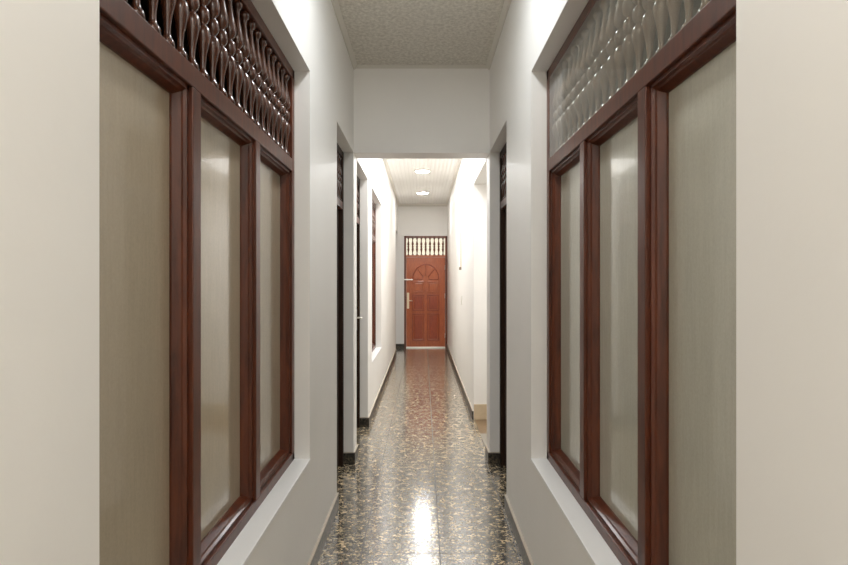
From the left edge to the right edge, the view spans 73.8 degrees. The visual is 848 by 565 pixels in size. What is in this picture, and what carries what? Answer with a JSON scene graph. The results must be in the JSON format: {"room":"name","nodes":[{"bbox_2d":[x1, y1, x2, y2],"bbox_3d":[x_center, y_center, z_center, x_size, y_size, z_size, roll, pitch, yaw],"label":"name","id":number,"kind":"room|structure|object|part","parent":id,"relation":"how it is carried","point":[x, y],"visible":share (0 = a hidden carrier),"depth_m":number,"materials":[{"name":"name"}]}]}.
{"room":"hallway","nodes":[
{"label":"hallway","id":0,"kind":"room"},
{"bbox_2d":[128,0,254,118],"bbox_3d":[-1.735,-0.135,1.775,1.930,3.130,2.950,0,0,0],"label":"wall","id":1,"kind":"structure","parent":0,"point":[144,4],"depth_m":3.20,"materials":[{"name":"white paint"}]},
{"bbox_2d":[0,0,397,564],"bbox_3d":[-0.650,-0.135,4.650,0.240,3.030,14.500,0,0,0],"label":"wall","id":2,"kind":"structure","parent":0,"point":[49,49],"depth_m":0.89,"materials":[{"name":"white paint"}]},
{"bbox_2d":[99,0,309,564],"bbox_3d":[-0.604,-0.075,1.785,0.153,1.826,1.720,0,0,0],"label":"window","id":3,"kind":"structure","parent":2,"relation":"in","point":[197,462],"depth_m":1.49,"materials":[{"name":"brown wood"}]},
{"bbox_3d":[-0.654,0.137,1.224,0.005,1.269,0.478,0,0,0],"label":"glass pane","id":4,"kind":"part","parent":3,"relation":"part of","materials":[{"name":"beige glass"}]},
{"bbox_3d":[-0.639,0.137,1.224,0.050,1.299,0.508,0,0,0],"label":"sash","id":5,"kind":"part","parent":3,"relation":"part of","materials":[{"name":"brown wood"}]},
{"bbox_3d":[-0.641,-0.541,1.785,0.078,0.057,1.630,0,0,0],"label":"transom rail","id":6,"kind":"part","parent":3,"relation":"part of","materials":[{"name":"brown wood"}]},
{"bbox_3d":[-0.654,0.137,1.785,0.005,1.269,0.473,0,0,0],"label":"glass pane","id":7,"kind":"part","parent":3,"relation":"part of","materials":[{"name":"beige glass"}]},
{"bbox_3d":[-0.639,0.137,1.785,0.050,1.299,0.503,0,0,0],"label":"sash","id":8,"kind":"part","parent":3,"relation":"part of","materials":[{"name":"brown wood"}]},
{"bbox_3d":[-0.641,-0.081,1.785,0.078,1.814,1.720,0,0,0],"label":"frame","id":9,"kind":"part","parent":3,"relation":"part of","materials":[{"name":"brown wood"}]},
{"bbox_3d":[-0.575,0.831,1.785,0.095,0.014,1.718,0,0,0],"label":"sill","id":10,"kind":"part","parent":3,"relation":"part of","materials":[{"name":"white paint"}]},
{"bbox_3d":[-0.654,0.137,2.346,0.005,1.269,0.478,0,0,0],"label":"glass pane","id":11,"kind":"part","parent":3,"relation":"part of","materials":[{"name":"grey glass"}]},
{"bbox_3d":[-0.639,0.137,2.346,0.050,1.299,0.508,0,0,0],"label":"sash","id":12,"kind":"part","parent":3,"relation":"part of","materials":[{"name":"brown wood"}]},
{"bbox_2d":[337,143,343,466],"bbox_3d":[-0.655,0.197,3.885,0.100,2.367,0.830,0,0,0],"label":"door","id":13,"kind":"structure","parent":2,"relation":"in","point":[340,155],"depth_m":4.25,"materials":[{"name":"brown wood"}]},
{"bbox_3d":[-0.632,-0.205,4.041,0.010,0.430,0.212,0,0,0],"label":"panel","id":14,"kind":"part","parent":13,"relation":"part of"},
{"bbox_3d":[-0.632,0.320,4.041,0.010,0.380,0.212,0,0,0],"label":"panel","id":15,"kind":"part","parent":13,"relation":"part of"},
{"bbox_3d":[-0.632,0.905,4.041,0.010,0.550,0.212,0,0,0],"label":"panel","id":16,"kind":"part","parent":13,"relation":"part of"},
{"bbox_3d":[-0.655,-0.578,3.885,0.100,0.055,0.730,0,0,0],"label":"transom rail","id":17,"kind":"part","parent":13,"relation":"part of","materials":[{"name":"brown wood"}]},
{"bbox_2d":[307,344,403,564],"bbox_3d":[-0.502,1.335,4.650,0.205,0.091,14.500,0,0,0],"label":"baseboard","id":18,"kind":"structure","parent":2,"relation":"attached to","point":[348,457],"depth_m":3.45,"materials":[{"name":"stone"}]},
{"bbox_2d":[357,176,361,427],"bbox_3d":[-0.636,0.197,4.955,0.138,2.367,0.910,0,0,0],"label":"door","id":19,"kind":"structure","parent":2,"relation":"in","point":[358,179],"depth_m":5.36,"materials":[{"name":"brown wood"}]},
{"bbox_3d":[-0.655,0.197,4.955,0.100,2.367,0.910,0,0,0],"label":"frame","id":20,"kind":"part","parent":19,"relation":"part of","materials":[{"name":"brown wood"}]},
{"bbox_2d":[372,200,381,362],"bbox_3d":[-0.604,-0.075,6.515,0.153,1.826,1.330,0,0,0],"label":"window","id":21,"kind":"structure","parent":2,"relation":"in","point":[375,350],"depth_m":7.12,"materials":[{"name":"white paint"}]},
{"bbox_3d":[-0.639,0.137,6.839,0.050,1.299,0.592,0,0,0],"label":"sash","id":22,"kind":"part","parent":21,"relation":"part of","materials":[{"name":"brown wood"}]},
{"bbox_3d":[-0.641,-0.081,6.515,0.078,1.814,1.330,0,0,0],"label":"frame","id":23,"kind":"part","parent":21,"relation":"part of","materials":[{"name":"brown wood"}]},
{"bbox_3d":[-0.575,0.831,6.515,0.095,0.014,1.328,0,0,0],"label":"sill","id":24,"kind":"part","parent":21,"relation":"part of","materials":[{"name":"white paint"}]},
{"bbox_2d":[318,348,523,564],"bbox_3d":[0.665,1.417,4.750,2.870,0.086,14.700,0,0,0],"label":"floor","id":25,"kind":"structure","parent":0,"point":[421,488],"depth_m":3.86,"materials":[{"name":"stone"}]},
{"bbox_2d":[338,0,504,64],"bbox_3d":[-0.011,-1.680,0.850,1.037,0.060,6.900,0,0,0],"label":"ceiling","id":26,"kind":"structure","parent":0,"point":[380,32],"depth_m":3.70,"materials":[{"name":"white paint"}]},
{"bbox_2d":[396,207,446,343],"bbox_3d":[-0.011,-0.135,12.000,1.517,3.030,0.200,0,0,0],"label":"wall","id":27,"kind":"structure","parent":0,"point":[412,221],"depth_m":11.90,"materials":[{"name":"white paint"}]},
{"bbox_2d":[404,236,446,347],"bbox_3d":[0.053,0.200,11.930,0.906,2.360,0.160,0,0,0],"label":"door","id":28,"kind":"structure","parent":27,"relation":"in","point":[425,276],"depth_m":11.92,"materials":[{"name":"orange wood"}]},
{"bbox_3d":[-0.319,0.383,11.912,0.048,0.335,0.016,0,0,0],"label":"handle plate","id":29,"kind":"part","parent":28,"relation":"part of","materials":[{"name":"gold metal"}]},
{"bbox_3d":[-0.102,0.940,11.907,0.255,0.570,0.030,0,0,0],"label":"panel","id":30,"kind":"part","parent":28,"relation":"part of","materials":[{"name":"brown wood"}]},
{"bbox_3d":[-0.102,0.427,11.907,0.255,0.345,0.030,0,0,0],"label":"panel","id":31,"kind":"part","parent":28,"relation":"part of","materials":[{"name":"brown wood"}]},
{"bbox_3d":[-0.102,0.090,11.907,0.255,0.230,0.030,0,0,0],"label":"panel","id":32,"kind":"part","parent":28,"relation":"part of","materials":[{"name":"orange wood"}]},
{"bbox_3d":[-0.091,-0.164,11.915,0.180,0.149,0.013,0,0,0],"label":"fan panel","id":33,"kind":"part","parent":28,"relation":"part of","materials":[{"name":"orange wood"}]},
{"bbox_3d":[-0.031,-0.232,11.915,0.130,0.206,0.013,0,0,0],"label":"fan panel","id":34,"kind":"part","parent":28,"relation":"part of","materials":[{"name":"orange wood"}]},
{"bbox_3d":[0.053,-0.555,11.951,0.823,0.040,0.118,0,0,0],"label":"transom rail","id":35,"kind":"part","parent":28,"relation":"part of","materials":[{"name":"orange wood"}]},
{"bbox_3d":[0.141,-0.232,11.915,0.130,0.206,0.013,0,0,0],"label":"fan panel","id":36,"kind":"part","parent":28,"relation":"part of","materials":[{"name":"orange wood"}]},
{"bbox_3d":[0.201,-0.164,11.915,0.180,0.149,0.013,0,0,0],"label":"fan panel","id":37,"kind":"part","parent":28,"relation":"part of","materials":[{"name":"orange wood"}]},
{"bbox_3d":[0.212,0.940,11.907,0.255,0.570,0.030,0,0,0],"label":"panel","id":38,"kind":"part","parent":28,"relation":"part of","materials":[{"name":"brown wood"}]},
{"bbox_3d":[0.212,0.427,11.907,0.255,0.345,0.030,0,0,0],"label":"panel","id":39,"kind":"part","parent":28,"relation":"part of","materials":[{"name":"brown wood"}]},
{"bbox_3d":[0.212,0.090,11.907,0.255,0.230,0.030,0,0,0],"label":"panel","id":40,"kind":"part","parent":28,"relation":"part of","materials":[{"name":"orange wood"}]},
{"bbox_2d":[354,69,489,158],"bbox_3d":[-0.011,-1.318,4.400,1.037,0.664,0.200,0,0,0],"label":"wall header","id":41,"kind":"structure","parent":0,"point":[399,113],"depth_m":4.30,"materials":[{"name":"white paint"}]},
{"bbox_2d":[386,159,457,203],"bbox_3d":[-0.011,-1.680,8.200,1.037,0.060,7.400,0,0,0],"label":"ceiling","id":42,"kind":"structure","parent":0,"point":[407,182],"depth_m":9.05,"materials":[{"name":"white wood"}]},
{"bbox_2d":[414,169,430,172],"bbox_3d":[-0.010,-1.637,8.300,0.236,0.024,0.236,0,0,0],"label":"recessed light","id":43,"kind":"object","parent":42,"relation":"in","point":[415,170],"visible":1,"depth_m":8.27,"materials":[{"name":"white plastic"}]},
{"bbox_2d":[416,191,428,193],"bbox_3d":[-0.010,-1.637,10.300,0.236,0.024,0.236,0,0,0],"label":"recessed light","id":44,"kind":"object","parent":42,"relation":"in","point":[417,192],"visible":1,"depth_m":10.22,"materials":[{"name":"white plastic"}]},
{"bbox_2d":[582,0,709,123],"bbox_3d":[1.724,-0.135,1.775,1.953,3.130,2.950,0,0,0],"label":"wall","id":45,"kind":"structure","parent":0,"point":[697,3],"depth_m":3.20,"materials":[{"name":"white paint"}]},
{"bbox_2d":[447,0,847,564],"bbox_3d":[0.627,-0.135,4.650,0.240,3.030,14.500,0,0,0],"label":"wall","id":46,"kind":"structure","parent":0,"point":[792,55],"depth_m":0.85,"materials":[{"name":"white paint"}]},
{"bbox_2d":[331,0,510,69],"bbox_3d":[-0.011,-1.635,0.850,1.037,0.030,6.900,0,0,0],"label":"crown molding","id":47,"kind":"structure","parent":46,"relation":"attached to","point":[335,3],"depth_m":4.03,"materials":[{"name":"paint"}]},
{"bbox_2d":[383,159,461,206],"bbox_3d":[-0.011,-1.625,8.200,1.037,0.050,7.400,0,0,0],"label":"crown molding","id":48,"kind":"structure","parent":46,"relation":"attached to","point":[384,160],"depth_m":10.16,"materials":[{"name":"paint"}]},
{"bbox_2d":[459,233,460,269],"bbox_3d":[0.492,-0.414,7.500,0.030,0.492,0.040,0,0,0],"label":"cable","id":49,"kind":"object","parent":46,"relation":"attached to","point":[460,233],"visible":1,"depth_m":7.50,"materials":[{"name":"beige plastic"}]},
{"bbox_2d":[447,344,533,564],"bbox_3d":[0.538,1.335,4.650,0.088,0.091,14.500,0,0,0],"label":"baseboard","id":50,"kind":"structure","parent":46,"relation":"attached to","point":[492,457],"depth_m":3.31,"materials":[{"name":"stone"}]},
{"bbox_2d":[500,141,506,468],"bbox_3d":[0.632,0.197,3.868,0.100,2.367,0.865,0,0,0],"label":"door","id":51,"kind":"structure","parent":46,"relation":"in","point":[503,154],"depth_m":4.25,"materials":[{"name":"brown wood"}]},
{"bbox_3d":[0.632,-0.578,3.868,0.100,0.055,0.765,0,0,0],"label":"transom rail","id":52,"kind":"part","parent":51,"relation":"part of","materials":[{"name":"brown wood"}]},
{"bbox_3d":[0.609,-0.205,4.032,0.010,0.430,0.230,0,0,0],"label":"panel","id":53,"kind":"part","parent":51,"relation":"part of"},
{"bbox_3d":[0.609,0.320,4.032,0.010,0.380,0.230,0,0,0],"label":"panel","id":54,"kind":"part","parent":51,"relation":"part of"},
{"bbox_3d":[0.609,0.905,4.032,0.010,0.550,0.230,0,0,0],"label":"panel","id":55,"kind":"part","parent":51,"relation":"part of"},
{"bbox_2d":[531,0,735,564],"bbox_3d":[0.581,-0.075,1.782,0.153,1.826,1.735,0,0,0],"label":"window","id":56,"kind":"structure","parent":46,"relation":"in","point":[639,464],"depth_m":1.47,"materials":[{"name":"brown wood"}]},
{"bbox_3d":[0.616,0.137,2.348,0.050,1.299,0.513,0,0,0],"label":"sash","id":57,"kind":"part","parent":56,"relation":"part of","materials":[{"name":"brown wood"}]},
{"bbox_3d":[0.631,0.137,2.348,0.005,1.269,0.483,0,0,0],"label":"glass pane","id":58,"kind":"part","parent":56,"relation":"part of","materials":[{"name":"grey glass"}]},
{"bbox_3d":[0.551,0.831,1.782,0.095,0.014,1.733,0,0,0],"label":"sill","id":59,"kind":"part","parent":56,"relation":"part of","materials":[{"name":"white paint"}]},
{"bbox_3d":[0.618,-0.081,1.782,0.078,1.814,1.735,0,0,0],"label":"frame","id":60,"kind":"part","parent":56,"relation":"part of","materials":[{"name":"brown wood"}]},
{"bbox_3d":[0.616,0.137,1.782,0.050,1.299,0.508,0,0,0],"label":"sash","id":61,"kind":"part","parent":56,"relation":"part of","materials":[{"name":"brown wood"}]},
{"bbox_3d":[0.631,0.137,1.782,0.005,1.269,0.478,0,0,0],"label":"glass pane","id":62,"kind":"part","parent":56,"relation":"part of","materials":[{"name":"beige glass"}]},
{"bbox_3d":[0.618,-0.541,1.782,0.078,0.057,1.645,0,0,0],"label":"transom rail","id":63,"kind":"part","parent":56,"relation":"part of","materials":[{"name":"brown wood"}]},
{"bbox_3d":[0.616,0.137,1.217,0.050,1.299,0.513,0,0,0],"label":"sash","id":64,"kind":"part","parent":56,"relation":"part of","materials":[{"name":"brown wood"}]},
{"bbox_3d":[0.631,0.137,1.217,0.005,1.269,0.483,0,0,0],"label":"glass pane","id":65,"kind":"part","parent":56,"relation":"part of","materials":[{"name":"beige glass"}]},
{"bbox_3d":[1.474,0.145,5.090,1.453,2.470,1.380,0,0,0],"label":"wall","id":66,"kind":"structure","parent":0,"visible":0},
{"bbox_2d":[474,404,486,418],"bbox_3d":[1.306,1.298,5.674,1.589,0.151,0.012,0,0,0],"label":"baseboard","id":67,"kind":"structure","parent":66,"relation":"attached to","point":[480,410],"depth_m":5.67,"materials":[{"name":"beige tile"}]}
]}

